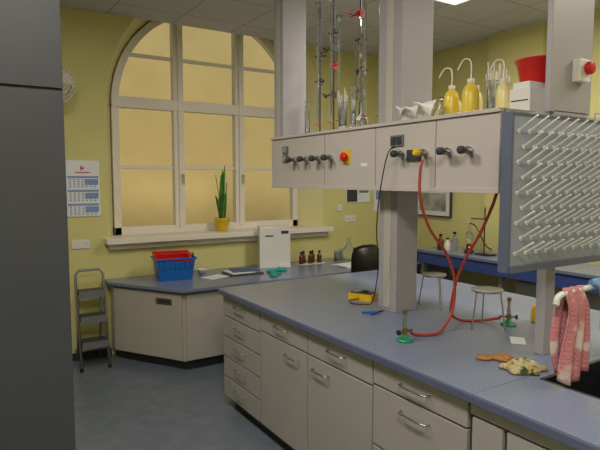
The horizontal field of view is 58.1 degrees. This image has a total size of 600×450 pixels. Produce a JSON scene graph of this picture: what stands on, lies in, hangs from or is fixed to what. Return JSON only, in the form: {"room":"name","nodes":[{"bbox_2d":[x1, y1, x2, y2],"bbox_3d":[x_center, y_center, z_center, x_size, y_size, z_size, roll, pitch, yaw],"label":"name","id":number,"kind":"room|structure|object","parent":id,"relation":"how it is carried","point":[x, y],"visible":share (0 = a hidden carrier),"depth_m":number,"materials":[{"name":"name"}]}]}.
{"room":"chemistry laboratory","nodes":[
{"label":"chemistry laboratory","id":0,"kind":"room"},
{"bbox_2d":[73,354,287,449],"bbox_3d":[0.288,1.518,2.861,6.800,0.100,6.900,-3,6,-32],"label":"floor","id":1,"kind":"structure","parent":0,"point":[129,404],"depth_m":4.00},
{"bbox_2d":[0,0,75,449],"bbox_3d":[-1.558,0.087,1.963,1.250,2.900,0.640,-3,6,-32],"label":"storage cabinet","id":2,"kind":"object","parent":1,"relation":"on","point":[37,388],"visible":1,"depth_m":1.99,"materials":[{"name":"metal"}]},
{"bbox_2d":[74,268,111,372],"bbox_3d":[-1.911,0.848,4.944,0.274,0.894,0.348,-3,6,-32],"label":"step ladder","id":3,"kind":"object","parent":1,"relation":"on","point":[101,341],"visible":1,"depth_m":4.87,"materials":[{"name":"metal"}]},
{"bbox_2d":[105,257,446,369],"bbox_3d":[-0.022,0.842,5.861,3.830,0.750,0.900,-3,6,-32],"label":"laboratory bench","id":4,"kind":"object","parent":1,"relation":"on","point":[178,323],"depth_m":4.93,"materials":[{"name":"beige laminate"}]},
{"bbox_2d":[151,250,196,281],"bbox_3d":[-1.218,0.384,5.210,0.386,0.270,0.319,-2,5,-24],"label":"baskets","id":5,"kind":"object","parent":4,"relation":"on","point":[175,265],"visible":1,"depth_m":5.12,"materials":[{"name":"plastic"}]},
{"bbox_2d":[196,268,206,273],"bbox_3d":[-0.995,0.471,5.487,0.116,0.050,0.116,-3,6,-32],"label":"bowl","id":6,"kind":"object","parent":4,"relation":"on","point":[200,270],"visible":1,"depth_m":5.46,"materials":[{"name":"ceramic"}]},
{"bbox_2d":[200,274,228,279],"bbox_3d":[-0.833,0.510,5.308,0.180,0.002,0.240,4,6,38],"label":"paper sheets","id":7,"kind":"object","parent":4,"relation":"on","point":[217,276],"visible":1,"depth_m":5.32,"materials":[{"name":"white paper"}]},
{"bbox_2d":[222,267,263,276],"bbox_3d":[-0.587,0.473,5.516,0.360,0.042,0.263,-2,5,-26],"label":"stack","id":8,"kind":"object","parent":4,"relation":"on","point":[231,272],"visible":1,"depth_m":5.44,"materials":[{"name":"grey paper"}]},
{"bbox_2d":[257,225,290,267],"bbox_3d":[-0.286,0.233,5.938,0.340,0.450,0.183,-1,5,-12],"label":"instrument","id":9,"kind":"object","parent":4,"relation":"on","point":[273,241],"visible":1,"depth_m":5.86,"materials":[{"name":"plastic"}]},
{"bbox_2d":[269,271,281,276],"bbox_3d":[-0.241,0.487,5.411,0.124,0.031,0.238,0,5,-5],"label":"gloves","id":10,"kind":"object","parent":4,"relation":"on","point":[272,274],"visible":1,"depth_m":5.39,"materials":[{"name":"teal rubber"}]},
{"bbox_2d":[267,267,286,272],"bbox_3d":[-0.247,0.466,5.650,0.259,0.034,0.146,-3,6,-32],"label":"gloves","id":11,"kind":"object","parent":4,"relation":"on","point":[278,268],"visible":0.98,"depth_m":5.62,"materials":[{"name":"teal rubber"}]},
{"bbox_2d":[294,250,325,264],"bbox_3d":[0.113,0.366,6.180,0.340,0.144,0.160,-3,6,-32],"label":"bottles","id":12,"kind":"object","parent":4,"relation":"on","point":[311,257],"visible":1,"depth_m":6.15,"materials":[{"name":"brown glass"}]},
{"bbox_2d":[334,250,341,261],"bbox_3d":[0.446,0.365,6.308,0.104,0.125,0.104,-3,6,-32],"label":"glass beaker","id":13,"kind":"object","parent":4,"relation":"on","point":[337,253],"visible":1,"depth_m":6.27,"materials":[{"name":"clear glass"}]},
{"bbox_2d":[332,262,350,267],"bbox_3d":[0.543,0.444,6.020,0.326,0.016,0.234,-4,6,-39],"label":"paper stack","id":14,"kind":"object","parent":4,"relation":"on","point":[347,264],"visible":0.64,"depth_m":5.98,"materials":[{"name":"white paper"}]},
{"bbox_2d":[341,237,353,258],"bbox_3d":[0.587,0.278,6.509,0.180,0.265,0.180,-3,6,-32],"label":"flask","id":15,"kind":"object","parent":4,"relation":"on","point":[347,251],"visible":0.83,"depth_m":6.46,"materials":[{"name":"clear glass"}]},
{"bbox_2d":[351,244,378,272],"bbox_3d":[0.544,0.715,5.330,0.516,1.090,0.502,0,5,0],"label":"office chair","id":16,"kind":"object","parent":1,"relation":"on","point":[364,257],"visible":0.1,"depth_m":5.08,"materials":[{"name":"black leather"}]},
{"bbox_2d":[218,270,599,449],"bbox_3d":[1.087,1.008,2.954,1.706,0.900,3.674,-3,6,-32],"label":"laboratory bench","id":17,"kind":"object","parent":1,"relation":"on","point":[303,362],"visible":0.98,"depth_m":2.80,"materials":[{"name":"laminate"}]},
{"bbox_2d":[348,289,377,301],"bbox_3d":[0.423,0.469,3.631,0.170,0.062,0.100,3,6,33],"label":"yellow multimeter","id":18,"kind":"object","parent":17,"relation":"on","point":[363,295],"visible":0.95,"depth_m":3.60,"materials":[{"name":"plastic"}]},
{"bbox_2d":[349,147,395,304],"bbox_3d":[0.427,0.037,3.268,0.090,0.982,0.586,-1,5,-15],"label":"power cable","id":19,"kind":"object","parent":17,"relation":"on","point":[392,147],"visible":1,"depth_m":3.17,"materials":[{"name":"plastic"}]},
{"bbox_2d":[362,310,383,314],"bbox_3d":[0.448,0.525,3.241,0.148,0.014,0.064,-1,5,-15],"label":"pliers","id":20,"kind":"object","parent":17,"relation":"on","point":[370,312],"visible":1,"depth_m":3.24,"materials":[{"name":"plastic"}]},
{"bbox_2d":[378,191,417,312],"bbox_3d":[0.604,0.143,3.339,0.176,0.760,0.160,-3,6,-32],"label":"support post","id":21,"kind":"object","parent":17,"relation":"on","point":[398,221],"visible":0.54,"depth_m":3.28,"materials":[{"name":"beige laminate"}]},
{"bbox_2d":[396,310,412,342],"bbox_3d":[0.522,0.501,2.688,0.086,0.155,0.086,1,5,10],"label":"burner","id":22,"kind":"object","parent":17,"relation":"on","point":[403,339],"visible":1,"depth_m":2.68,"materials":[{"name":"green metal"}]},
{"bbox_2d":[409,160,455,335],"bbox_3d":[0.700,0.117,2.787,0.349,0.901,0.085,-3,6,-32],"label":"gas hose","id":23,"kind":"object","parent":17,"relation":"on","point":[422,161],"visible":0.99,"depth_m":2.81,"materials":[{"name":"rubber"}]},
{"bbox_2d":[418,272,446,309],"bbox_3d":[0.860,0.412,3.419,0.171,0.210,0.169,-3,6,-32],"label":"tripod","id":24,"kind":"object","parent":17,"relation":"on","point":[439,275],"visible":1,"depth_m":3.38,"materials":[{"name":"metal"}]},
{"bbox_2d":[449,193,500,321],"bbox_3d":[0.921,0.191,2.867,0.261,0.742,0.404,2,5,25],"label":"gas hose","id":25,"kind":"object","parent":17,"relation":"on","point":[496,194],"visible":0.84,"depth_m":2.89,"materials":[{"name":"rubber"}]},
{"bbox_2d":[471,286,505,330],"bbox_3d":[1.006,0.452,2.911,0.187,0.215,0.182,-3,6,-32],"label":"tripod","id":26,"kind":"object","parent":17,"relation":"on","point":[483,290],"visible":1,"depth_m":2.88,"materials":[{"name":"metal"}]},
{"bbox_2d":[476,353,514,362],"bbox_3d":[0.872,0.592,2.403,0.172,0.022,0.089,0,5,-3],"label":"glove","id":27,"kind":"object","parent":17,"relation":"on","point":[504,357],"visible":0.92,"depth_m":2.40,"materials":[{"name":"orange rubber"}]},
{"bbox_2d":[499,297,517,326],"bbox_3d":[1.153,0.477,2.979,0.086,0.155,0.086,-3,6,-32],"label":"burner","id":28,"kind":"object","parent":17,"relation":"on","point":[508,323],"visible":0.98,"depth_m":2.97,"materials":[{"name":"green metal"}]},
{"bbox_2d":[510,336,526,344],"bbox_3d":[1.088,0.577,2.697,0.070,0.002,0.120,2,5,18],"label":"paper note","id":29,"kind":"object","parent":17,"relation":"on","point":[514,340],"visible":1,"depth_m":2.69,"materials":[{"name":"white paper"}]},
{"bbox_2d":[499,357,547,374],"bbox_3d":[0.943,0.590,2.280,0.177,0.039,0.157,-3,6,-32],"label":"crumpled dishcloth","id":30,"kind":"object","parent":17,"relation":"on","point":[523,365],"visible":1,"depth_m":2.25,"materials":[{"name":"fabric"}]},
{"bbox_2d":[531,304,535,322],"bbox_3d":[1.327,0.499,3.044,0.048,0.100,0.047,-3,6,-32],"label":"squeeze bottle","id":31,"kind":"object","parent":17,"relation":"on","point":[533,309],"visible":0.55,"depth_m":3.03,"materials":[{"name":"yellow plastic"}]},
{"bbox_2d":[534,115,560,354],"bbox_3d":[1.105,0.051,2.495,0.070,1.085,0.132,-3,6,-32],"label":"support post","id":32,"kind":"object","parent":17,"relation":"on","point":[545,286],"visible":0.31,"depth_m":2.47,"materials":[{"name":"grey metal"}]},
{"bbox_2d":[270,107,599,192],"bbox_3d":[0.653,-0.421,3.481,0.911,0.381,2.075,-3,6,-32],"label":"panel","id":33,"kind":"object","parent":32,"relation":"attached to","point":[460,152],"visible":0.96,"depth_m":2.93,"materials":[{"name":"grey plastic"}]},
{"bbox_2d":[305,102,309,132],"bbox_3d":[0.056,-0.793,4.071,0.056,0.264,0.056,-3,6,-32],"label":"cylinder","id":34,"kind":"object","parent":33,"relation":"on","point":[307,104],"visible":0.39,"depth_m":4.05,"materials":[{"name":"clear glass"}]},
{"bbox_2d":[315,2,320,125],"bbox_3d":[0.128,-1.107,3.836,0.044,0.910,0.043,-3,6,-32],"label":"glass burette","id":35,"kind":"object","parent":33,"relation":"on","point":[318,4],"visible":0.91,"depth_m":3.82,"materials":[{"name":"clear glass"}]},
{"bbox_2d":[315,6,325,130],"bbox_3d":[0.160,-1.129,3.971,0.100,0.950,0.143,-3,6,-32],"label":"stand","id":36,"kind":"object","parent":33,"relation":"on","point":[321,81],"visible":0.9,"depth_m":3.98,"materials":[{"name":"metal"}]},
{"bbox_2d":[322,0,337,128],"bbox_3d":[0.235,-1.117,3.816,0.100,0.950,0.172,-3,6,-32],"label":"stand","id":37,"kind":"object","parent":33,"relation":"on","point":[334,94],"visible":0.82,"depth_m":3.80,"materials":[{"name":"metal"}]},
{"bbox_2d":[328,0,333,123],"bbox_3d":[0.214,-1.096,3.701,0.044,0.910,0.043,-3,6,-32],"label":"glass burette","id":38,"kind":"object","parent":33,"relation":"on","point":[331,1],"visible":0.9,"depth_m":3.69,"materials":[{"name":"clear glass"}]},
{"bbox_2d":[336,15,341,124],"bbox_3d":[0.262,-1.015,3.631,0.044,0.760,0.043,-3,6,-32],"label":"glass burette","id":39,"kind":"object","parent":33,"relation":"on","point":[339,17],"visible":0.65,"depth_m":3.62,"materials":[{"name":"clear glass"}]},
{"bbox_2d":[337,87,347,128],"bbox_3d":[0.281,-0.757,3.546,0.078,0.278,0.078,-3,6,-32],"label":"jar","id":40,"kind":"object","parent":33,"relation":"on","point":[342,105],"visible":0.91,"depth_m":3.53,"materials":[{"name":"clear glass"}]},
{"bbox_2d":[350,86,356,126],"bbox_3d":[0.336,-0.738,3.405,0.050,0.264,0.050,-3,6,-32],"label":"cylinder","id":41,"kind":"object","parent":33,"relation":"on","point":[353,88],"visible":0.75,"depth_m":3.39,"materials":[{"name":"clear glass"}]},
{"bbox_2d":[348,0,367,114],"bbox_3d":[0.403,-1.099,3.607,0.100,0.950,0.187,-3,6,-32],"label":"stand","id":42,"kind":"object","parent":33,"relation":"on","point":[360,12],"visible":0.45,"depth_m":3.58,"materials":[{"name":"metal"}]},
{"bbox_2d":[355,16,368,125],"bbox_3d":[0.403,-0.974,3.486,0.090,0.720,0.090,-3,6,-32],"label":"apparatus","id":43,"kind":"object","parent":33,"relation":"on","point":[359,119],"visible":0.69,"depth_m":3.47,"materials":[{"name":"clear glass"}]},
{"bbox_2d":[361,0,366,124],"bbox_3d":[0.402,-1.017,3.352,0.044,0.810,0.043,-3,6,-32],"label":"glass burette","id":44,"kind":"object","parent":33,"relation":"on","point":[365,1],"visible":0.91,"depth_m":3.34,"materials":[{"name":"clear glass"}]},
{"bbox_2d":[377,0,379,116],"bbox_3d":[0.500,-1.117,3.358,0.044,1.010,0.043,-3,6,-32],"label":"glass burette","id":45,"kind":"object","parent":33,"relation":"on","point":[379,0],"visible":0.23,"depth_m":3.37,"materials":[{"name":"clear glass"}]},
{"bbox_2d":[395,99,436,119],"bbox_3d":[0.629,-0.619,2.951,0.110,0.103,0.311,-3,6,-32],"label":"mortar","id":46,"kind":"object","parent":33,"relation":"on","point":[418,110],"visible":0.95,"depth_m":2.94,"materials":[{"name":"white ceramic"}]},
{"bbox_2d":[434,97,443,115],"bbox_3d":[0.790,-0.641,3.012,0.110,0.135,0.110,-3,6,-32],"label":"flask","id":47,"kind":"object","parent":33,"relation":"on","point":[439,111],"visible":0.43,"depth_m":2.99,"materials":[{"name":"clear glass"}]},
{"bbox_2d":[439,67,458,114],"bbox_3d":[0.803,-0.702,2.892,0.082,0.278,0.104,-3,6,-32],"label":"wash bottle","id":48,"kind":"object","parent":33,"relation":"on","point":[451,98],"visible":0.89,"depth_m":2.86,"materials":[{"name":"yellow plastic"}]},
{"bbox_2d":[457,58,478,111],"bbox_3d":[0.880,-0.711,2.807,0.091,0.308,0.108,-3,6,-32],"label":"wash bottle","id":49,"kind":"object","parent":33,"relation":"on","point":[470,94],"visible":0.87,"depth_m":2.77,"materials":[{"name":"yellow plastic"}]},
{"bbox_2d":[476,85,482,109],"bbox_3d":[0.976,-0.672,2.997,0.072,0.200,0.071,-3,6,-32],"label":"plastic bottle","id":50,"kind":"object","parent":33,"relation":"on","point":[480,94],"visible":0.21,"depth_m":2.97,"materials":[{"name":"plastic"}]},
{"bbox_2d":[486,62,500,108],"bbox_3d":[0.988,-0.691,2.769,0.078,0.276,0.078,-3,6,-32],"label":"jar","id":51,"kind":"object","parent":33,"relation":"on","point":[492,84],"visible":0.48,"depth_m":2.75,"materials":[{"name":"clear glass"}]},
{"bbox_2d":[489,59,509,107],"bbox_3d":[1.002,-0.685,2.689,0.075,0.278,0.100,-3,6,-32],"label":"wash bottle","id":52,"kind":"object","parent":33,"relation":"on","point":[502,98],"visible":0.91,"depth_m":2.66,"materials":[{"name":"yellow plastic"}]},
{"bbox_2d":[496,65,509,85],"bbox_3d":[1.075,-0.700,2.855,0.084,0.280,0.084,-3,6,-32],"label":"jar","id":53,"kind":"object","parent":33,"relation":"on","point":[506,76],"visible":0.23,"depth_m":2.86,"materials":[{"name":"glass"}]},
{"bbox_2d":[509,81,544,110],"bbox_3d":[1.188,-0.613,2.644,0.362,0.140,0.110,-3,6,-32],"label":"storage boxes","id":54,"kind":"object","parent":33,"relation":"on","point":[527,95],"visible":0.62,"depth_m":2.54,"materials":[{"name":"cardboard"}]},
{"bbox_2d":[514,55,545,82],"bbox_3d":[1.175,-0.742,2.636,0.244,0.120,0.244,-3,6,-32],"label":"plastic basin","id":55,"kind":"object","parent":54,"relation":"on","point":[532,68],"visible":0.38,"depth_m":2.56,"materials":[{"name":"red plastic"}]},
{"bbox_2d":[497,111,599,273],"bbox_3d":[1.213,-0.145,2.393,0.859,0.654,0.130,-3,6,-32],"label":"pegboard","id":56,"kind":"object","parent":32,"relation":"attached to","point":[549,208],"visible":1,"depth_m":2.31,"materials":[{"name":"white plastic"}]},
{"bbox_2d":[553,284,597,306],"bbox_3d":[1.241,0.427,2.206,0.590,0.383,0.130,-3,6,-32],"label":"sink faucet","id":57,"kind":"object","parent":17,"relation":"on","point":[556,301],"visible":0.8,"depth_m":2.08,"materials":[{"name":"white plastic"}]},
{"bbox_2d":[550,285,589,385],"bbox_3d":[1.061,0.430,2.130,0.170,0.380,0.094,-3,6,-32],"label":"hanging towel","id":58,"kind":"object","parent":57,"relation":"hanging from","point":[570,324],"visible":0.98,"depth_m":2.11,"materials":[{"name":"pink fabric"}]},
{"bbox_2d":[588,278,599,293],"bbox_3d":[1.227,0.338,2.200,0.095,0.242,0.068,-3,6,-32],"label":"gloves","id":59,"kind":"object","parent":57,"relation":"in","point":[595,282],"visible":1,"depth_m":2.18,"materials":[{"name":"blue rubber"}]},
{"bbox_2d":[417,247,599,310],"bbox_3d":[2.454,0.837,4.832,0.560,0.930,3.400,-3,6,-32],"label":"workbench","id":60,"kind":"object","parent":1,"relation":"on","point":[578,274],"visible":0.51,"depth_m":5.12,"materials":[{"name":"laminate"}]},
{"bbox_2d":[437,232,457,251],"bbox_3d":[1.800,0.197,5.610,0.072,0.216,0.971,-3,6,-32],"label":"bottles","id":61,"kind":"object","parent":60,"relation":"on","point":[453,246],"visible":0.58,"depth_m":5.87,"materials":[{"name":"clear glass"}]},
{"bbox_2d":[464,207,496,256],"bbox_3d":[1.868,0.063,5.575,0.150,0.490,0.353,-3,6,-32],"label":"stand","id":62,"kind":"object","parent":60,"relation":"on","point":[469,236],"visible":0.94,"depth_m":5.63,"materials":[{"name":"glass"}]},
{"bbox_2d":[60,6,379,353],"bbox_3d":[-1.515,-0.762,5.534,6.800,4.000,0.350,-3,6,-32],"label":"wall","id":63,"kind":"structure","parent":0,"point":[92,43],"depth_m":5.22,"materials":[{"name":"yellow paint"}]},
{"bbox_2d":[62,67,75,102],"bbox_3d":[-2.118,-1.212,4.699,0.296,0.313,0.340,-3,6,-32],"label":"wall fan","id":64,"kind":"object","parent":63,"relation":"attached to","point":[67,79],"depth_m":4.68,"materials":[{"name":"white plastic"}]},
{"bbox_2d":[71,240,89,248],"bbox_3d":[-2.052,0.181,5.056,0.160,0.080,0.014,-3,6,-32],"label":"wall socket","id":65,"kind":"object","parent":63,"relation":"attached to","point":[76,244],"depth_m":5.05,"materials":[{"name":"white plastic"}]},
{"bbox_2d":[65,160,100,216],"bbox_3d":[-2.019,-0.339,5.031,0.295,0.520,0.016,-3,6,-32],"label":"wall calendar","id":66,"kind":"object","parent":63,"relation":"attached to","point":[82,177],"depth_m":5.03,"materials":[{"name":"white paper"}]},
{"bbox_2d":[72,347,111,360],"bbox_3d":[-3.024,1.293,4.532,2.800,0.070,0.015,-3,6,-32],"label":"baseboard","id":67,"kind":"structure","parent":63,"relation":"attached to","point":[93,353],"depth_m":5.17,"materials":[{"name":"black plastic"}]},
{"bbox_2d":[110,21,297,235],"bbox_3d":[-0.950,-1.131,5.901,2.160,2.385,0.125,-3,6,-32],"label":"window","id":68,"kind":"structure","parent":63,"relation":"in","point":[177,106],"depth_m":5.72,"materials":[{"name":"white paint"}]},
{"bbox_2d":[104,226,333,249],"bbox_3d":[-0.808,0.121,5.932,2.620,0.115,0.400,-3,6,-32],"label":"window sill","id":69,"kind":"structure","parent":63,"relation":"attached to","point":[119,242],"depth_m":5.61,"materials":[{"name":"white paint"}]},
{"bbox_2d":[214,166,229,230],"bbox_3d":[-0.851,-0.288,5.870,0.170,0.710,0.171,2,5,20],"label":"potted snake plant","id":70,"kind":"object","parent":69,"relation":"on","point":[222,222],"visible":1,"depth_m":5.84,"materials":[{"name":"green plant"}]},
{"bbox_2d":[336,204,341,210],"bbox_3d":[0.484,-0.211,6.632,0.080,0.080,0.014,-3,6,-32],"label":"wall socket","id":71,"kind":"object","parent":63,"relation":"attached to","point":[339,207],"depth_m":6.63,"materials":[{"name":"white plastic"}]},
{"bbox_2d":[345,215,355,221],"bbox_3d":[0.628,-0.079,6.734,0.160,0.080,0.014,-3,6,-32],"label":"wall socket","id":72,"kind":"object","parent":63,"relation":"attached to","point":[351,218],"depth_m":6.73,"materials":[{"name":"white plastic"}]},
{"bbox_2d":[346,190,369,202],"bbox_3d":[0.726,-0.383,6.769,0.370,0.200,0.016,-3,6,-32],"label":"wall sign","id":73,"kind":"object","parent":63,"relation":"attached to","point":[352,196],"depth_m":6.76,"materials":[{"name":"white paper"}]},
{"bbox_2d":[374,190,379,210],"bbox_3d":[1.075,-0.382,6.994,0.300,0.400,0.011,-3,6,-32],"label":"poster","id":74,"kind":"object","parent":63,"relation":"attached to","point":[376,192],"depth_m":6.93,"materials":[{"name":"white paper"}]},
{"bbox_2d":[60,0,599,56],"bbox_3d":[0.355,-2.136,2.451,6.800,0.750,6.650,-3,6,-32],"label":"ceiling","id":75,"kind":"structure","parent":0,"point":[471,21],"depth_m":5.14,"materials":[{"name":"tile"}]},
{"bbox_2d":[274,0,305,136],"bbox_3d":[-0.077,-1.280,4.101,0.209,1.229,0.130,-3,6,-32],"label":"column","id":76,"kind":"structure","parent":75,"relation":"attached to","point":[289,15],"depth_m":4.05,"materials":[{"name":"white paint"}]},
{"bbox_2d":[378,0,433,122],"bbox_3d":[0.638,-1.209,3.248,0.254,1.229,0.200,-3,6,-32],"label":"column","id":77,"kind":"structure","parent":75,"relation":"attached to","point":[406,26],"depth_m":3.19,"materials":[{"name":"white paint"}]},
{"bbox_2d":[434,0,469,5],"bbox_3d":[1.404,-1.860,4.001,0.600,0.056,1.200,-3,6,-32],"label":"ceiling light fixture","id":78,"kind":"object","parent":75,"relation":"in","point":[451,2],"depth_m":4.53,"materials":[{"name":"white plastic"}]},
{"bbox_2d":[530,0,594,118],"bbox_3d":[1.191,-1.125,2.452,0.315,1.265,0.132,-3,6,-32],"label":"column","id":79,"kind":"structure","parent":75,"relation":"attached to","point":[570,24],"depth_m":2.41,"materials":[{"name":"white paint"}]},
{"bbox_2d":[572,58,595,83],"bbox_3d":[1.280,-0.694,2.427,0.090,0.100,0.068,-3,6,-32],"label":"alarm box","id":80,"kind":"object","parent":79,"relation":"attached to","point":[582,69],"visible":1,"depth_m":2.41,"materials":[{"name":"white plastic"}]},
{"bbox_2d":[417,9,599,292],"bbox_3d":[3.144,-0.289,4.375,0.200,3.250,6.650,-3,6,-32],"label":"wall","id":81,"kind":"structure","parent":0,"point":[512,45],"depth_m":6.04,"materials":[{"name":"yellow paint"}]},
{"bbox_2d":[418,192,452,217],"bbox_3d":[1.651,-0.288,6.710,0.033,0.360,0.600,-3,6,-32],"label":"framed picture","id":82,"kind":"object","parent":81,"relation":"attached to","point":[436,204],"visible":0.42,"depth_m":6.64,"materials":[{"name":"white paper"}]},
{"label":"outside","id":83,"kind":"structure","parent":0,"visible":0},
{"bbox_2d":[119,23,289,226],"bbox_3d":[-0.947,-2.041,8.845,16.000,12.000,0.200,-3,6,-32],"label":"window glass","id":84,"kind":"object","parent":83,"point":[145,136],"depth_m":8.35,"materials":[{"name":"glass"}]}
]}

